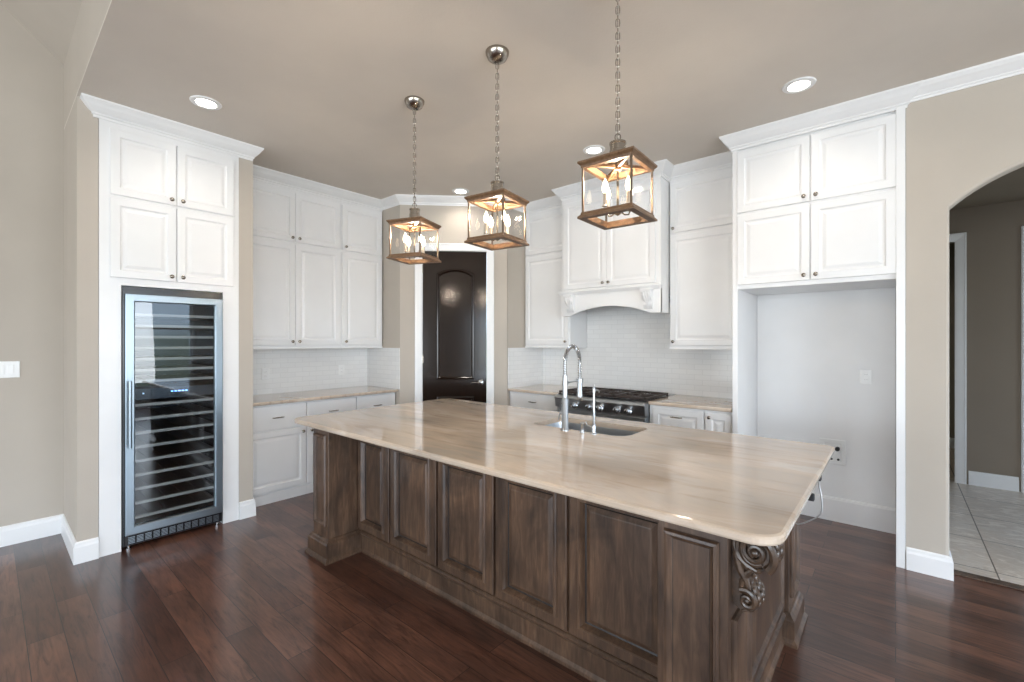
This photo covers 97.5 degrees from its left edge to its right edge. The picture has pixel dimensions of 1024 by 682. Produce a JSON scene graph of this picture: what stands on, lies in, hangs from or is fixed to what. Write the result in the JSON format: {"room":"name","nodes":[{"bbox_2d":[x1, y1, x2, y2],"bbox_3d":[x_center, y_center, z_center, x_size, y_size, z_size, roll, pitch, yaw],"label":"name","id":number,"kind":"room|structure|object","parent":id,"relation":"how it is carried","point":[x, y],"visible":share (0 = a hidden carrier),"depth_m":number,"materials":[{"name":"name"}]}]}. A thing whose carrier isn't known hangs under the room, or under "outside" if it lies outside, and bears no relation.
{"room":"kitchen","nodes":[
{"label":"kitchen","id":0,"kind":"room"},
{"bbox_2d":[0,4,63,526],"bbox_3d":[-5.714,-1.650,0.792,0.120,6.200,6.985,0,0,40],"label":"wall","id":1,"kind":"structure","parent":0,"point":[31,76],"depth_m":3.28,"materials":[{"name":"beige paint"}]},
{"bbox_2d":[0,361,19,377],"bbox_3d":[-3.574,0.203,3.199,0.008,0.117,0.090,0,0,40],"label":"light switch","id":2,"kind":"object","parent":1,"relation":"attached to","point":[8,369],"visible":1,"depth_m":3.19,"materials":[{"name":"white plastic"}]},
{"bbox_2d":[0,514,98,564],"bbox_3d":[-5.346,1.380,0.547,0.759,0.140,7.090,0,0,40],"label":"baseboard","id":3,"kind":"structure","parent":1,"relation":"attached to","point":[87,550],"depth_m":3.20,"materials":[{"name":"white paint"}]},
{"bbox_2d":[0,0,81,63],"bbox_3d":[-1.924,-2.622,-2.407,10.000,3.927,7.040,0,0,40],"label":"vault","id":4,"kind":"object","parent":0,"point":[52,22],"depth_m":3.10,"materials":[{"name":"beige paint"}]},
{"bbox_2d":[64,96,97,541],"bbox_3d":[-3.084,-0.075,3.208,0.742,3.050,0.105,0,0,40],"label":"wall column","id":5,"kind":"structure","parent":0,"point":[81,128],"depth_m":2.98,"materials":[{"name":"beige paint"}]},
{"bbox_2d":[64,0,110,126],"bbox_3d":[0.401,-3.181,0.239,9.900,3.138,0.115,0,0,40],"label":"wall header","id":6,"kind":"structure","parent":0,"point":[91,15],"depth_m":2.78,"materials":[{"name":"beige paint"}]},
{"bbox_2d":[239,158,252,501],"bbox_3d":[-2.467,-0.075,3.932,0.742,3.050,0.105,0,0,40],"label":"wall pier","id":7,"kind":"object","parent":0,"point":[245,166],"visible":0.21,"depth_m":3.69,"materials":[{"name":"beige paint"}]},
{"bbox_2d":[239,499,255,519],"bbox_3d":[-2.238,1.380,3.748,0.189,0.140,0.122,0,0,40],"label":"baseboard","id":8,"kind":"structure","parent":7,"relation":"attached to","point":[247,508],"depth_m":3.68,"materials":[{"name":"white paint"}]},
{"bbox_2d":[382,205,399,404],"bbox_3d":[-1.451,-0.075,5.236,0.654,3.050,0.120,0,0,40],"label":"wall","id":9,"kind":"structure","parent":0,"point":[390,269],"depth_m":5.08,"materials":[{"name":"beige paint"}]},
{"bbox_2d":[400,205,506,404],"bbox_3d":[-0.652,-0.075,5.085,1.191,3.050,0.120,0,0,-5],"label":"wall","id":10,"kind":"structure","parent":0,"point":[453,220],"depth_m":5.02,"materials":[{"name":"beige paint"}]},
{"bbox_2d":[381,194,523,212],"bbox_3d":[-0.704,-1.555,5.093,1.817,0.090,0.365,0,0,-2],"label":"trim","id":11,"kind":"structure","parent":10,"relation":"attached to","point":[397,199],"depth_m":4.97,"materials":[{"name":"white paint"}]},
{"bbox_2d":[422,251,485,402],"bbox_3d":[-0.643,0.220,5.029,0.714,2.444,0.102,0,0,-5],"label":"door","id":12,"kind":"structure","parent":10,"relation":"in","point":[454,288],"depth_m":5.04,"materials":[{"name":"brown wood"}]},
{"bbox_2d":[415,243,493,403],"bbox_3d":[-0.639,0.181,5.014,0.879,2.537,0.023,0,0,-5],"label":"trim","id":13,"kind":"structure","parent":10,"relation":"attached to","point":[428,246],"depth_m":5.01,"materials":[{"name":"white paint"}]},
{"bbox_2d":[0,448,1023,681],"bbox_3d":[0.817,1.475,0.880,10.100,0.070,15.600,0,0,40],"label":"floor","id":14,"kind":"structure","parent":0,"point":[243,600],"depth_m":2.38,"materials":[{"name":"brown wood"}]},
{"bbox_2d":[80,92,263,556],"bbox_3d":[-2.722,-0.075,3.573,0.809,3.050,1.100,0,0,40],"label":"wine cabinet","id":15,"kind":"object","parent":14,"relation":"on","point":[168,190],"visible":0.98,"depth_m":3.22,"materials":[{"name":"white wood"}]},
{"bbox_2d":[121,286,222,549],"bbox_3d":[-2.702,0.535,3.508,0.735,1.830,0.606,0,0,40],"label":"wine cooler","id":16,"kind":"object","parent":15,"relation":"in","point":[172,340],"visible":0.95,"depth_m":3.45,"materials":[{"name":"silver metal"}]},
{"bbox_2d":[135,355,197,357],"bbox_3d":[-2.728,0.128,3.531,0.585,0.010,0.536,0,0,40],"label":"shelf","id":17,"kind":"object","parent":16,"relation":"attached to","point":[136,356],"depth_m":3.65,"materials":[{"name":"silver metal"}]},
{"bbox_2d":[135,327,199,328],"bbox_3d":[-2.728,-0.107,3.531,0.585,0.010,0.536,0,0,40],"label":"shelf","id":18,"kind":"object","parent":16,"relation":"attached to","point":[135,327],"depth_m":3.54,"materials":[{"name":"silver metal"}]},
{"bbox_2d":[135,316,204,319],"bbox_3d":[-2.728,-0.186,3.531,0.585,0.010,0.536,0,0,40],"label":"shelf","id":19,"kind":"object","parent":16,"relation":"attached to","point":[136,317],"depth_m":3.54,"materials":[{"name":"silver metal"}]},
{"bbox_2d":[135,364,204,368],"bbox_3d":[-2.728,0.206,3.531,0.585,0.010,0.536,0,0,40],"label":"shelf","id":20,"kind":"object","parent":16,"relation":"attached to","point":[137,366],"depth_m":3.64,"materials":[{"name":"silver metal"}]},
{"bbox_2d":[135,373,207,379],"bbox_3d":[-2.728,0.285,3.531,0.585,0.010,0.536,0,0,40],"label":"shelf","id":21,"kind":"object","parent":16,"relation":"attached to","point":[138,376],"depth_m":3.62,"materials":[{"name":"silver metal"}]},
{"bbox_2d":[124,512,221,546],"bbox_3d":[-2.490,1.386,3.332,0.025,0.068,0.588,0,0,40],"label":"grille","id":22,"kind":"object","parent":16,"relation":"attached to","point":[214,517],"depth_m":3.30,"materials":[{"name":"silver metal"}]},
{"bbox_2d":[135,395,210,403],"bbox_3d":[-2.728,0.452,3.531,0.585,0.010,0.536,0,0,40],"label":"shelf","id":23,"kind":"object","parent":16,"relation":"attached to","point":[184,399],"depth_m":3.42,"materials":[{"name":"silver metal"}]},
{"bbox_2d":[135,404,211,417],"bbox_3d":[-2.728,0.550,3.531,0.585,0.010,0.536,0,0,40],"label":"shelf","id":24,"kind":"object","parent":16,"relation":"attached to","point":[165,410],"depth_m":3.57,"materials":[{"name":"silver metal"}]},
{"bbox_2d":[135,415,211,431],"bbox_3d":[-2.728,0.649,3.531,0.585,0.010,0.536,0,0,40],"label":"shelf","id":25,"kind":"object","parent":16,"relation":"attached to","point":[189,421],"depth_m":3.54,"materials":[{"name":"silver metal"}]},
{"bbox_2d":[135,440,211,459],"bbox_3d":[-2.728,0.846,3.531,0.585,0.010,0.536,0,0,40],"label":"shelf","id":26,"kind":"object","parent":16,"relation":"attached to","point":[197,446],"depth_m":3.48,"materials":[{"name":"silver metal"}]},
{"bbox_2d":[135,427,212,445],"bbox_3d":[-2.728,0.748,3.531,0.585,0.010,0.536,0,0,40],"label":"shelf","id":27,"kind":"object","parent":16,"relation":"attached to","point":[197,433],"depth_m":3.51,"materials":[{"name":"silver metal"}]},
{"bbox_2d":[135,465,212,486],"bbox_3d":[-2.728,1.043,3.531,0.585,0.010,0.536,0,0,40],"label":"shelf","id":28,"kind":"object","parent":16,"relation":"attached to","point":[201,471],"depth_m":3.46,"materials":[{"name":"silver metal"}]},
{"bbox_2d":[135,397,213,406],"bbox_3d":[-2.505,0.453,3.340,0.023,0.020,0.534,0,0,40],"label":"shelf","id":29,"kind":"object","parent":16,"relation":"attached to","point":[212,398],"depth_m":3.32,"materials":[{"name":"silver metal"}]},
{"bbox_2d":[135,410,213,420],"bbox_3d":[-2.505,0.551,3.340,0.023,0.020,0.534,0,0,40],"label":"shelf","id":30,"kind":"object","parent":16,"relation":"attached to","point":[208,411],"depth_m":3.32,"materials":[{"name":"silver metal"}]},
{"bbox_2d":[135,422,213,434],"bbox_3d":[-2.505,0.650,3.340,0.023,0.020,0.534,0,0,40],"label":"shelf","id":31,"kind":"object","parent":16,"relation":"attached to","point":[205,424],"depth_m":3.32,"materials":[{"name":"silver metal"}]},
{"bbox_2d":[135,435,213,448],"bbox_3d":[-2.505,0.749,3.340,0.023,0.020,0.534,0,0,40],"label":"shelf","id":32,"kind":"object","parent":16,"relation":"attached to","point":[210,436],"depth_m":3.33,"materials":[{"name":"silver metal"}]},
{"bbox_2d":[135,447,213,462],"bbox_3d":[-2.505,0.847,3.340,0.023,0.020,0.534,0,0,40],"label":"shelf","id":33,"kind":"object","parent":16,"relation":"attached to","point":[207,449],"depth_m":3.33,"materials":[{"name":"silver metal"}]},
{"bbox_2d":[135,453,213,472],"bbox_3d":[-2.728,0.945,3.531,0.585,0.010,0.536,0,0,40],"label":"shelf","id":34,"kind":"object","parent":16,"relation":"attached to","point":[196,459],"depth_m":3.47,"materials":[{"name":"silver metal"}]},
{"bbox_2d":[135,460,213,476],"bbox_3d":[-2.505,0.946,3.340,0.023,0.020,0.534,0,0,40],"label":"shelf","id":35,"kind":"object","parent":16,"relation":"attached to","point":[211,461],"depth_m":3.32,"materials":[{"name":"silver metal"}]},
{"bbox_2d":[135,472,213,490],"bbox_3d":[-2.505,1.044,3.340,0.023,0.020,0.534,0,0,40],"label":"shelf","id":36,"kind":"object","parent":16,"relation":"attached to","point":[209,474],"depth_m":3.33,"materials":[{"name":"silver metal"}]},
{"bbox_2d":[135,478,213,500],"bbox_3d":[-2.728,1.141,3.531,0.585,0.010,0.536,0,0,40],"label":"shelf","id":37,"kind":"object","parent":16,"relation":"attached to","point":[195,485],"depth_m":3.45,"materials":[{"name":"silver metal"}]},
{"bbox_2d":[135,485,213,504],"bbox_3d":[-2.505,1.143,3.340,0.023,0.020,0.534,0,0,40],"label":"shelf","id":38,"kind":"object","parent":16,"relation":"attached to","point":[212,486],"depth_m":3.32,"materials":[{"name":"silver metal"}]},
{"bbox_2d":[135,490,213,514],"bbox_3d":[-2.728,1.240,3.531,0.585,0.010,0.536,0,0,40],"label":"shelf","id":39,"kind":"object","parent":16,"relation":"attached to","point":[186,500],"depth_m":3.43,"materials":[{"name":"silver metal"}]},
{"bbox_2d":[135,497,213,518],"bbox_3d":[-2.505,1.241,3.340,0.023,0.020,0.534,0,0,40],"label":"shelf","id":40,"kind":"object","parent":16,"relation":"attached to","point":[210,499],"depth_m":3.33,"materials":[{"name":"silver metal"}]},
{"bbox_2d":[135,313,213,318],"bbox_3d":[-2.505,-0.185,3.340,0.023,0.020,0.534,0,0,40],"label":"shelf","id":41,"kind":"object","parent":16,"relation":"attached to","point":[136,314],"depth_m":3.33,"materials":[{"name":"silver metal"}]},
{"bbox_2d":[135,324,213,328],"bbox_3d":[-2.505,-0.106,3.340,0.023,0.020,0.534,0,0,40],"label":"shelf","id":42,"kind":"object","parent":16,"relation":"attached to","point":[136,325],"depth_m":3.32,"materials":[{"name":"silver metal"}]},
{"bbox_2d":[135,336,213,338],"bbox_3d":[-2.505,-0.028,3.340,0.023,0.020,0.534,0,0,40],"label":"shelf","id":43,"kind":"object","parent":16,"relation":"attached to","point":[151,337],"depth_m":3.34,"materials":[{"name":"silver metal"}]},
{"bbox_2d":[135,346,213,349],"bbox_3d":[-2.505,0.051,3.340,0.023,0.020,0.534,0,0,40],"label":"shelf","id":44,"kind":"object","parent":16,"relation":"attached to","point":[168,347],"depth_m":3.35,"materials":[{"name":"silver metal"}]},
{"bbox_2d":[135,356,213,360],"bbox_3d":[-2.505,0.129,3.340,0.023,0.020,0.534,0,0,40],"label":"shelf","id":45,"kind":"object","parent":16,"relation":"attached to","point":[197,357],"depth_m":3.32,"materials":[{"name":"silver metal"}]},
{"bbox_2d":[135,366,213,371],"bbox_3d":[-2.505,0.207,3.340,0.023,0.020,0.534,0,0,40],"label":"shelf","id":46,"kind":"object","parent":16,"relation":"attached to","point":[203,367],"depth_m":3.33,"materials":[{"name":"silver metal"}]},
{"bbox_2d":[135,376,213,382],"bbox_3d":[-2.505,0.286,3.340,0.023,0.020,0.534,0,0,40],"label":"shelf","id":47,"kind":"object","parent":16,"relation":"attached to","point":[206,377],"depth_m":3.32,"materials":[{"name":"silver metal"}]},
{"bbox_2d":[253,401,305,506],"bbox_3d":[-2.324,1.008,4.231,0.616,0.883,0.530,0,0,40],"label":"base cabinet","id":48,"kind":"object","parent":14,"relation":"on","point":[279,443],"visible":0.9,"depth_m":4.07,"materials":[{"name":"white wood"}]},
{"bbox_2d":[253,386,397,406],"bbox_3d":[-2.000,0.551,4.609,0.617,0.030,1.526,0,0,40],"label":"countertop","id":49,"kind":"structure","parent":48,"relation":"on","point":[300,396],"depth_m":4.50,"materials":[{"name":"beige stone"}]},
{"bbox_2d":[306,396,355,493],"bbox_3d":[-1.983,1.008,4.629,0.616,0.883,0.516,0,0,40],"label":"base cabinet","id":50,"kind":"object","parent":14,"relation":"on","point":[315,407],"visible":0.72,"depth_m":4.31,"materials":[{"name":"white wood"}]},
{"bbox_2d":[355,392,394,409],"bbox_3d":[-1.660,1.008,5.008,0.616,0.883,0.477,0,0,40],"label":"base cabinet","id":51,"kind":"object","parent":14,"relation":"on","point":[384,399],"visible":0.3,"depth_m":4.81,"materials":[{"name":"white wood"}]},
{"bbox_2d":[510,391,558,411],"bbox_3d":[0.418,1.008,5.096,0.678,0.883,0.686,0,0,40],"label":"base cabinet","id":52,"kind":"object","parent":14,"relation":"on","point":[517,399],"visible":0.24,"depth_m":4.85,"materials":[{"name":"white wood"}]},
{"bbox_2d":[508,384,576,395],"bbox_3d":[0.429,0.551,5.101,0.677,0.030,0.666,0,0,40],"label":"countertop","id":53,"kind":"structure","parent":52,"relation":"on","point":[545,389],"depth_m":5.00,"materials":[{"name":"beige stone"}]},
{"bbox_2d":[305,429,807,681],"bbox_3d":[0.102,1.009,2.691,2.834,0.883,1.379,0,0,40],"label":"kitchen island","id":54,"kind":"object","parent":14,"relation":"on","point":[606,594],"visible":0.78,"depth_m":2.05,"materials":[{"name":"brown wood"}]},
{"bbox_2d":[294,399,834,545],"bbox_3d":[0.052,0.552,2.717,2.981,0.032,1.450,0,0,40],"label":"island countertop","id":55,"kind":"structure","parent":54,"relation":"on","point":[753,490],"depth_m":2.03,"materials":[{"name":"beige stone"}]},
{"bbox_2d":[558,344,582,430],"bbox_3d":[0.376,0.278,2.782,0.079,0.516,0.250,0,0,40],"label":"kitchen faucet","id":56,"kind":"object","parent":55,"relation":"on","point":[579,380],"visible":1,"depth_m":2.70,"materials":[{"name":"silver metal"}]},
{"bbox_2d":[580,423,584,432],"bbox_3d":[0.413,0.507,2.632,0.034,0.058,0.034,0,0,40],"label":"air gap cap","id":57,"kind":"object","parent":55,"relation":"on","point":[582,428],"visible":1,"depth_m":2.62,"materials":[{"name":"silver metal"}]},
{"bbox_2d":[545,422,638,435],"bbox_3d":[0.487,0.666,2.838,0.703,0.196,0.388,0,0,40],"label":"sink","id":58,"kind":"object","parent":55,"relation":"in","point":[574,426],"visible":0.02,"depth_m":2.98,"materials":[{"name":"silver metal"}]},
{"bbox_2d":[585,384,599,434],"bbox_3d":[0.466,0.393,2.597,0.087,0.286,0.052,0,0,7],"label":"tap","id":59,"kind":"object","parent":55,"relation":"on","point":[593,426],"visible":1,"depth_m":2.58,"materials":[{"name":"silver metal"}]},
{"bbox_2d":[795,475,822,524],"bbox_3d":[1.454,0.781,2.213,0.122,0.285,0.054,0,0,40],"label":"power cable","id":60,"kind":"object","parent":54,"relation":"hanging from","point":[812,496],"visible":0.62,"depth_m":2.19,"materials":[{"name":"grey plastic"}]},
{"bbox_2d":[555,387,674,422],"bbox_3d":[1.020,0.979,4.521,0.960,0.943,0.774,0,0,40],"label":"gas range","id":61,"kind":"object","parent":14,"relation":"on","point":[631,405],"visible":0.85,"depth_m":4.25,"materials":[{"name":"silver metal"}]},
{"bbox_2d":[558,393,667,401],"bbox_3d":[1.010,0.541,4.509,0.940,0.011,0.550,0,0,40],"label":"cooktop","id":62,"kind":"object","parent":61,"relation":"in","point":[612,396],"depth_m":4.26,"materials":[{"name":"black metal"}]},
{"bbox_2d":[650,405,704,429],"bbox_3d":[1.600,1.008,4.087,0.470,0.883,0.686,0,0,40],"label":"base cabinet","id":63,"kind":"object","parent":14,"relation":"on","point":[663,415],"visible":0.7,"depth_m":3.84,"materials":[{"name":"white wood"}]},
{"bbox_2d":[648,395,731,412],"bbox_3d":[1.689,0.551,4.026,0.685,0.030,0.666,0,0,40],"label":"countertop","id":64,"kind":"structure","parent":63,"relation":"on","point":[681,401],"depth_m":3.92,"materials":[{"name":"beige stone"}]},
{"bbox_2d":[705,410,731,432],"bbox_3d":[1.863,1.008,3.864,0.215,0.883,0.684,0,0,40],"label":"base cabinet","id":65,"kind":"object","parent":14,"relation":"on","point":[719,421],"visible":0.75,"depth_m":3.63,"materials":[{"name":"white wood"}]},
{"bbox_2d":[719,80,922,568],"bbox_3d":[2.319,-0.075,3.428,1.181,3.050,0.765,0,0,40],"label":"refrigerator surround","id":66,"kind":"object","parent":14,"relation":"on","point":[819,195],"visible":0.96,"depth_m":3.15,"materials":[{"name":"white wood"}]},
{"bbox_2d":[507,209,525,405],"bbox_3d":[0.162,-0.075,5.417,0.120,3.050,0.790,0,0,40],"label":"wall","id":67,"kind":"structure","parent":0,"point":[516,256],"depth_m":5.18,"materials":[{"name":"beige paint"}]},
{"bbox_2d":[525,195,586,347],"bbox_3d":[0.485,-0.761,5.217,0.627,1.678,0.435,0,0,40],"label":"upper cabinet","id":68,"kind":"object","parent":67,"relation":"attached to","point":[545,325],"visible":0.57,"depth_m":5.11,"materials":[{"name":"white wood"}]},
{"bbox_2d":[64,0,1023,201],"bbox_3d":[1.765,-1.606,1.836,9.900,0.012,4.315,0,0,40],"label":"ceiling","id":69,"kind":"structure","parent":0,"point":[321,86],"depth_m":2.68,"materials":[{"name":"beige paint"}]},
{"bbox_2d":[189,95,221,109],"bbox_3d":[-2.054,-1.595,3.016,0.184,0.009,0.184,0,0,40],"label":"recessed light","id":70,"kind":"object","parent":69,"relation":"in","point":[204,102],"visible":1,"depth_m":3.00,"materials":[{"name":"white paint"}]},
{"bbox_2d":[386,95,440,264],"bbox_3d":[-0.650,-1.068,2.994,0.260,1.064,0.260,0,0,20],"label":"pendant lantern","id":71,"kind":"object","parent":69,"relation":"hanging from","point":[414,103],"visible":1,"depth_m":2.97,"materials":[{"name":"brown metal"}]},
{"bbox_2d":[403,242,406,251],"bbox_3d":[-0.700,-0.615,2.945,0.027,0.061,0.028,0,0,20],"label":"candle","id":72,"kind":"object","parent":71,"relation":"on","point":[405,244],"depth_m":2.94,"materials":[{"name":"beige metal"}]},
{"bbox_2d":[452,188,468,193],"bbox_3d":[-0.548,-1.595,4.794,0.184,0.009,0.184,0,0,40],"label":"recessed light","id":73,"kind":"object","parent":69,"relation":"in","point":[456,190],"visible":1,"depth_m":4.79,"materials":[{"name":"white plastic"}]},
{"bbox_2d":[464,44,528,250],"bbox_3d":[-0.081,-1.068,2.489,0.260,1.064,0.260,0,0,32],"label":"pendant lantern","id":74,"kind":"object","parent":69,"relation":"hanging from","point":[496,54],"visible":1,"depth_m":2.47,"materials":[{"name":"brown metal"}]},
{"bbox_2d":[484,223,488,233],"bbox_3d":[-0.140,-0.615,2.451,0.027,0.061,0.028,0,0,32],"label":"candle","id":75,"kind":"object","parent":74,"relation":"on","point":[486,224],"depth_m":2.44,"materials":[{"name":"beige plastic"}]},
{"bbox_2d":[583,145,604,154],"bbox_3d":[0.686,-1.595,3.760,0.184,0.009,0.184,0,0,40],"label":"recessed light","id":76,"kind":"object","parent":69,"relation":"in","point":[593,149],"visible":1,"depth_m":3.74,"materials":[{"name":"white plastic"}]},
{"bbox_2d":[577,0,656,229],"bbox_3d":[0.469,-1.068,1.990,0.260,1.064,0.260,0,0,38],"label":"pendant lantern","id":77,"kind":"object","parent":69,"relation":"hanging from","point":[617,157],"visible":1,"depth_m":1.97,"materials":[{"name":"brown metal"}]},
{"bbox_2d":[602,193,607,206],"bbox_3d":[0.406,-0.615,1.959,0.027,0.061,0.028,0,0,38],"label":"candle","id":78,"kind":"object","parent":77,"relation":"on","point":[604,194],"depth_m":1.95,"materials":[{"name":"white plastic"}]},
{"bbox_2d":[627,190,629,202],"bbox_3d":[0.500,-0.615,1.928,0.027,0.061,0.028,0,0,38],"label":"candle","id":79,"kind":"object","parent":77,"relation":"on","point":[628,191],"depth_m":1.92,"materials":[{"name":"beige metal"}]},
{"bbox_2d":[782,76,816,93],"bbox_3d":[1.793,-1.595,2.808,0.184,0.009,0.184,0,0,40],"label":"recessed light","id":80,"kind":"object","parent":69,"relation":"in","point":[797,85],"visible":1,"depth_m":2.80,"materials":[{"name":"white plastic"}]},
{"bbox_2d":[757,287,895,507],"bbox_3d":[2.550,0.450,3.707,0.935,2.000,0.050,0,0,40],"label":"wall niche","id":81,"kind":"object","parent":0,"point":[813,348],"visible":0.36,"depth_m":3.61,"materials":[{"name":"white paint"}]},
{"bbox_2d":[819,438,845,465],"bbox_3d":[2.581,0.895,3.620,0.175,0.200,0.039,0,0,40],"label":"water supply box","id":82,"kind":"object","parent":81,"relation":"attached to","point":[839,456],"visible":0.7,"depth_m":3.61,"materials":[{"name":"white plastic"}]},
{"bbox_2d":[800,493,895,533],"bbox_3d":[2.528,1.355,3.681,0.935,0.190,0.018,0,0,40],"label":"baseboard","id":83,"kind":"structure","parent":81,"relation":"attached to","point":[856,513],"depth_m":3.53,"materials":[{"name":"white paint"}]},
{"bbox_2d":[860,369,871,384],"bbox_3d":[2.753,0.280,3.495,0.075,0.115,0.008,0,0,40],"label":"wall outlet","id":84,"kind":"object","parent":81,"relation":"attached to","point":[865,375],"visible":1,"depth_m":3.49,"materials":[{"name":"white plastic"}]},
{"bbox_2d":[949,243,954,437],"bbox_3d":[6.236,0.050,5.918,3.000,2.800,0.100,0,0,40],"label":"wall","id":85,"kind":"structure","parent":0,"point":[951,246],"depth_m":6.08,"materials":[{"name":"brown paint"}]},
{"bbox_2d":[949,437,954,447],"bbox_3d":[6.198,1.380,5.874,3.000,0.140,0.017,0,0,40],"label":"baseboard","id":86,"kind":"structure","parent":85,"relation":"attached to","point":[951,440],"depth_m":6.08,"materials":[{"name":"white paint"}]},
{"bbox_2d":[906,74,1023,555],"bbox_3d":[4.471,-0.075,1.271,5.050,3.050,0.120,0,0,40],"label":"wall","id":87,"kind":"structure","parent":0,"point":[959,142],"depth_m":2.77,"materials":[{"name":"beige paint"}]},
{"bbox_2d":[906,547,953,580],"bbox_3d":[2.629,1.380,2.833,0.215,0.140,0.137,0,0,40],"label":"baseboard","id":88,"kind":"structure","parent":87,"relation":"attached to","point":[917,560],"depth_m":2.78,"materials":[{"name":"white paint"}]},
{"bbox_2d":[910,52,1023,102],"bbox_3d":[4.372,-1.556,1.228,4.945,0.088,0.075,0,0,40],"label":"trim","id":89,"kind":"structure","parent":87,"relation":"attached to","point":[1013,65],"depth_m":2.65,"materials":[{"name":"white paint"}]},
{"bbox_2d":[949,200,1023,491],"bbox_3d":[5.170,0.050,4.146,2.320,2.800,0.120,0,0,40],"label":"wall","id":90,"kind":"structure","parent":0,"point":[993,231],"depth_m":4.43,"materials":[{"name":"brown paint"}]},
{"bbox_2d":[949,232,966,483],"bbox_3d":[4.196,0.175,4.884,1.050,2.550,0.023,0,0,40],"label":"trim","id":91,"kind":"structure","parent":90,"relation":"attached to","point":[960,239],"depth_m":4.57,"materials":[{"name":"white paint"}]},
{"bbox_2d":[968,471,1018,491],"bbox_3d":[4.738,1.380,4.425,0.340,0.140,0.017,0,0,40],"label":"baseboard","id":92,"kind":"structure","parent":90,"relation":"attached to","point":[996,481],"depth_m":4.42,"materials":[{"name":"white paint"}]},
{"bbox_2d":[1021,226,1023,492],"bbox_3d":[5.223,0.175,4.007,0.910,2.550,0.023,0,0,40],"label":"trim","id":93,"kind":"structure","parent":90,"relation":"attached to","point":[1022,227],"depth_m":4.29,"materials":[{"name":"white paint"}]},
{"bbox_2d":[950,167,1023,209],"bbox_3d":[4.752,-1.390,4.180,3.240,0.080,4.670,0,0,40],"label":"ceiling","id":94,"kind":"structure","parent":0,"point":[1009,187],"depth_m":4.08,"materials":[{"name":"brown paint"}]},
{"bbox_3d":[1.685,-0.075,4.557,3.554,3.050,0.120,0,0,40],"label":"wall","id":95,"kind":"structure","parent":0,"visible":0},
{"bbox_2d":[551,159,673,316],"bbox_3d":[1.082,-0.930,4.576,1.233,1.340,0.614,0,0,40],"label":"range hood","id":96,"kind":"object","parent":95,"relation":"attached to","point":[628,266],"visible":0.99,"depth_m":4.32,"materials":[{"name":"white wood"}]},
{"bbox_2d":[508,303,731,398],"bbox_3d":[1.062,0.053,4.570,2.349,0.966,0.670,0,0,40],"label":"tiled wall","id":97,"kind":"structure","parent":95,"relation":"attached to","point":[627,348],"depth_m":4.82,"materials":[{"name":"white tile"}]},
{"bbox_2d":[669,151,731,349],"bbox_3d":[1.794,-0.761,4.099,0.615,1.678,0.435,0,0,40],"label":"upper cabinet","id":98,"kind":"object","parent":95,"relation":"attached to","point":[700,189],"visible":0.87,"depth_m":3.99,"materials":[{"name":"white wood"}]},
{"bbox_3d":[-2.245,-0.075,4.902,0.120,3.050,1.659,0,0,40],"label":"wall","id":99,"kind":"structure","parent":0,"visible":0},
{"bbox_2d":[253,164,343,348],"bbox_3d":[-2.252,-0.761,4.489,0.405,1.678,1.015,0,0,40],"label":"upper cabinet","id":100,"kind":"object","parent":99,"relation":"attached to","point":[296,220],"visible":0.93,"depth_m":4.42,"materials":[{"name":"white wood"}]},
{"bbox_2d":[253,348,399,394],"bbox_3d":[-1.989,0.307,4.606,0.652,0.458,1.537,0,0,40],"label":"tiled wall","id":101,"kind":"structure","parent":99,"relation":"attached to","point":[290,370],"depth_m":4.97,"materials":[{"name":"white tile"}]},
{"bbox_2d":[261,368,268,379],"bbox_3d":[-2.478,0.332,4.517,0.008,0.115,0.072,0,0,40],"label":"wall outlet","id":102,"kind":"object","parent":101,"relation":"attached to","point":[264,371],"visible":1,"depth_m":4.51,"materials":[{"name":"white plastic"}]},
{"bbox_2d":[338,365,343,374],"bbox_3d":[-1.949,0.332,5.137,0.008,0.115,0.072,0,0,40],"label":"wall outlet","id":103,"kind":"object","parent":101,"relation":"attached to","point":[340,367],"visible":1,"depth_m":5.13,"materials":[{"name":"white plastic"}]},
{"bbox_2d":[340,189,382,347],"bbox_3d":[-1.756,-0.761,5.070,0.405,1.678,0.512,0,0,40],"label":"upper cabinet","id":104,"kind":"object","parent":99,"relation":"attached to","point":[360,214],"visible":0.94,"depth_m":4.96,"materials":[{"name":"white wood"}]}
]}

